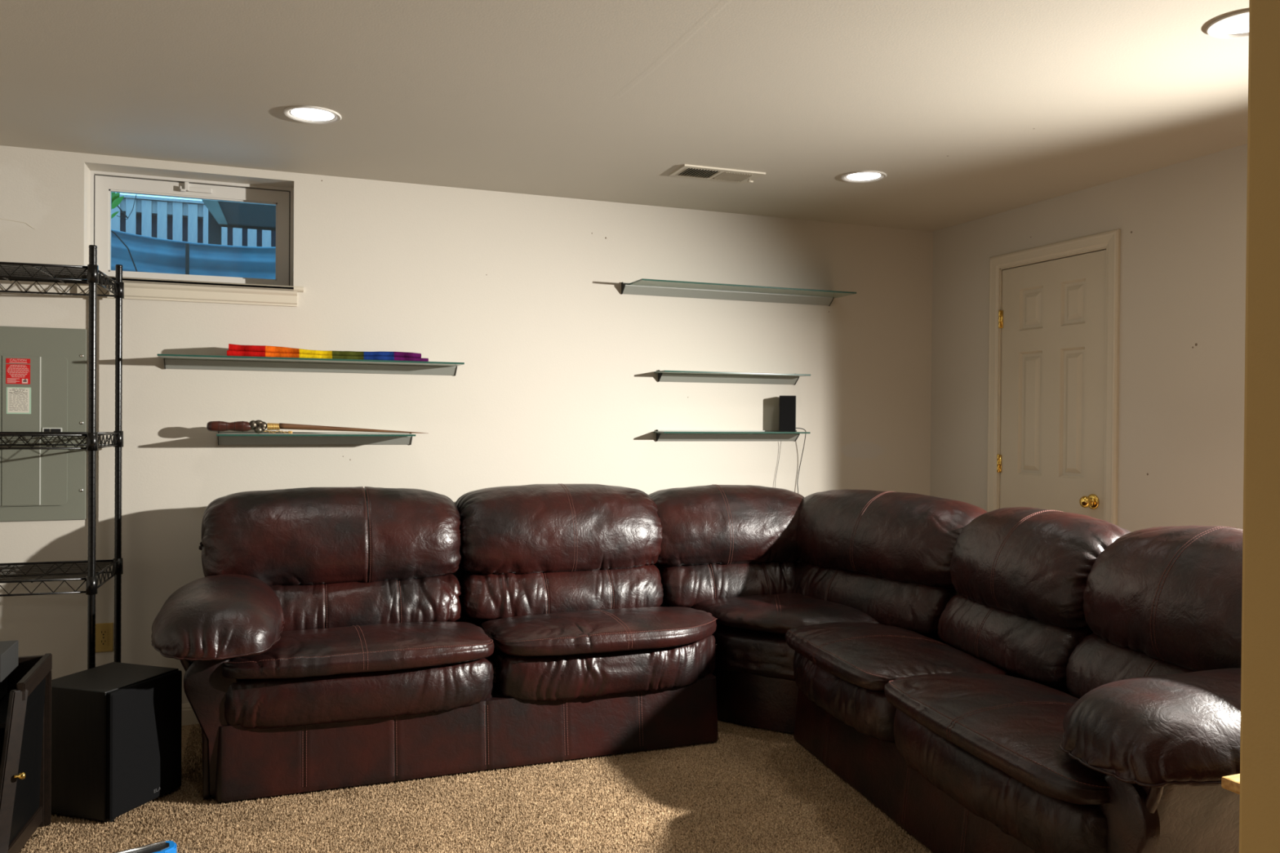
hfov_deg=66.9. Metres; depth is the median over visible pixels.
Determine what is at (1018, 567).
cushion
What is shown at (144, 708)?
grille
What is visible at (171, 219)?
fence
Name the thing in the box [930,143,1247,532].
wall
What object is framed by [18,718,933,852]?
floor
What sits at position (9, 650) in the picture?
receiver
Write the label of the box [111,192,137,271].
vine
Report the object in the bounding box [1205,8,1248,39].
recessed light
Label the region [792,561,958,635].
lumbar cushion
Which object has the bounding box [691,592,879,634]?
seat cushion
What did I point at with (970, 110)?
ceiling
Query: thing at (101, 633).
receptacle
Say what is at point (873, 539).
cushion
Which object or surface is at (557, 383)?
wall
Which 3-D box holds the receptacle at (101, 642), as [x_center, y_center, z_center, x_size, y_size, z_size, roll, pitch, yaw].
[-2.174,0.875,3.927,0.033,0.025,0.002,0,0,-21]
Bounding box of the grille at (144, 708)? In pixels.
[105,670,182,820]
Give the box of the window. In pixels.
[76,170,303,306]
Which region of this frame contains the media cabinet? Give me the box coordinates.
[0,653,52,852]
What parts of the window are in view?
sash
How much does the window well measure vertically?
0.545 m
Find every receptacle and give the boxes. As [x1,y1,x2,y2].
[98,630,107,636]
[98,639,107,645]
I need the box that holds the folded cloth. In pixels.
[226,343,428,361]
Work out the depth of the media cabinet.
2.83 m
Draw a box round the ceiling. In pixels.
[0,0,1248,231]
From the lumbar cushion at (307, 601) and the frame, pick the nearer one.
the lumbar cushion at (307, 601)
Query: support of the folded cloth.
on the glass shelf at (171, 361)
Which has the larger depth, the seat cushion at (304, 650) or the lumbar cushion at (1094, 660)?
the seat cushion at (304, 650)
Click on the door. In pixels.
(1054, 308)
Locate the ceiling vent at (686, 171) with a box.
[669,164,765,183]
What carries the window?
in the wall at (557, 383)
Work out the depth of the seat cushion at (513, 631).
3.73 m
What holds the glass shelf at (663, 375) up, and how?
attached to the wall at (557, 383)
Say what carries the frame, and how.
on the ground
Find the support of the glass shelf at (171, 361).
attached to the wall at (557, 383)
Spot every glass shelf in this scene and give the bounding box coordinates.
[157,353,464,375]
[216,431,415,444]
[621,278,856,306]
[653,369,810,385]
[653,429,810,441]
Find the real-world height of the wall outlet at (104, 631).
0.117 m
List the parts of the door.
panel, panel, panel, panel, knob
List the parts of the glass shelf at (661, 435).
glass panel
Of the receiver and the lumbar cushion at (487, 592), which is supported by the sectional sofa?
the lumbar cushion at (487, 592)
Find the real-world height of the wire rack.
1.890 m
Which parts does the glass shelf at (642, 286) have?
glass panel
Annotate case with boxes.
[114,840,177,852]
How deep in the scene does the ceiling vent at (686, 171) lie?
4.12 m
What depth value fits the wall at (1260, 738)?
1.38 m
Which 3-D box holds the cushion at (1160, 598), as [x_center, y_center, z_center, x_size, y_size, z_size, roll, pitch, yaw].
[1.594,0.472,2.645,0.388,0.384,0.863,0,0,-15]
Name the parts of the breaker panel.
door, door, door frame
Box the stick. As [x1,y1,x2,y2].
[206,420,427,433]
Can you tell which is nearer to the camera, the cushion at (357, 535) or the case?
the case
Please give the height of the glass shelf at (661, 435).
0.058 m
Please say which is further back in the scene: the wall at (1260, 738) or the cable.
the cable
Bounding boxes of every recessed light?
[283,105,341,124]
[840,170,886,182]
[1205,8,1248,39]
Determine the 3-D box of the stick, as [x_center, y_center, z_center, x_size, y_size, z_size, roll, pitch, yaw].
[-1.349,0.003,4.112,0.895,0.057,0.053,0,0,-21]
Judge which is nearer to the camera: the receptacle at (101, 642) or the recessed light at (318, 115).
the recessed light at (318, 115)
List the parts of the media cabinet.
panel, knob, rail, glass, rail, post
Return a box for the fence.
[111,194,275,246]
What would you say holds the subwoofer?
on the floor
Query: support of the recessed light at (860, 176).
in the ceiling
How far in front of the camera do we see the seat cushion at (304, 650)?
3.39 m
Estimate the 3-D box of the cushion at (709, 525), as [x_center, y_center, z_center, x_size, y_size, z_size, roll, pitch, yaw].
[0.417,0.460,4.551,0.889,0.367,0.389,0,0,-15]
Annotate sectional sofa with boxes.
[151,484,1243,852]
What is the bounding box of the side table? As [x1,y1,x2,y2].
[1221,773,1239,794]
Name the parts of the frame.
post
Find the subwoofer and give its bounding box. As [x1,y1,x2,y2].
[51,662,182,822]
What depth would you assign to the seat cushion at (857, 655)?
3.38 m
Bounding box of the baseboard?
[182,702,199,725]
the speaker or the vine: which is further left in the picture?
the vine
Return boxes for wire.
[774,442,781,487]
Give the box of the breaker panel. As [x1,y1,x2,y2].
[0,325,86,521]
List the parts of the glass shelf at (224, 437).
glass panel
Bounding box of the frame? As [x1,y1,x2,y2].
[201,199,275,244]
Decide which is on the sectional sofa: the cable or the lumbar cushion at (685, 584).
the lumbar cushion at (685, 584)
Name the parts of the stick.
handle, chain, blade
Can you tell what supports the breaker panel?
attached to the wall at (557, 383)
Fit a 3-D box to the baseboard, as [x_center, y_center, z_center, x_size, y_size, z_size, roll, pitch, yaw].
[-1.123,1.203,4.330,5.799,0.088,0.014,0,0,-21]
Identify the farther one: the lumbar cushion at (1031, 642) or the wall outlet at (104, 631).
the wall outlet at (104, 631)
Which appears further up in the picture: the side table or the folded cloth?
the folded cloth
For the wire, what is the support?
hanging from the glass shelf at (661, 435)
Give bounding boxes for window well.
[111,229,275,279]
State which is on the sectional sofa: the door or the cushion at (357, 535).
the cushion at (357, 535)
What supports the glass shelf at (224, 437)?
attached to the wall at (557, 383)
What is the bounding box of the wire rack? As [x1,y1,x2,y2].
[0,244,124,669]
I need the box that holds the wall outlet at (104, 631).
[95,622,113,652]
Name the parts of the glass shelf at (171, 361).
glass panel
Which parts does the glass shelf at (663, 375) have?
glass panel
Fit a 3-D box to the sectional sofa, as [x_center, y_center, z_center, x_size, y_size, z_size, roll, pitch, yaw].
[0.116,0.759,3.143,3.188,0.988,2.946,0,0,-21]
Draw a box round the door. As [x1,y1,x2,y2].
[986,228,1120,525]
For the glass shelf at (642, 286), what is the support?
attached to the wall at (557, 383)
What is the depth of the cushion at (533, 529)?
4.13 m
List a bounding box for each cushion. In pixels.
[199,486,462,586]
[222,621,493,679]
[270,573,461,631]
[454,484,662,574]
[458,564,663,621]
[480,606,717,656]
[648,484,804,566]
[656,561,798,608]
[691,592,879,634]
[785,622,1008,690]
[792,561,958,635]
[795,489,987,587]
[884,671,1110,804]
[937,593,1093,688]
[949,506,1130,629]
[1066,632,1194,698]
[1083,525,1243,671]
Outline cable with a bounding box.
[795,427,805,493]
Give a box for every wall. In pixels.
[0,145,933,703]
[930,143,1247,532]
[1239,0,1279,852]
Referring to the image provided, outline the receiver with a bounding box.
[0,640,18,699]

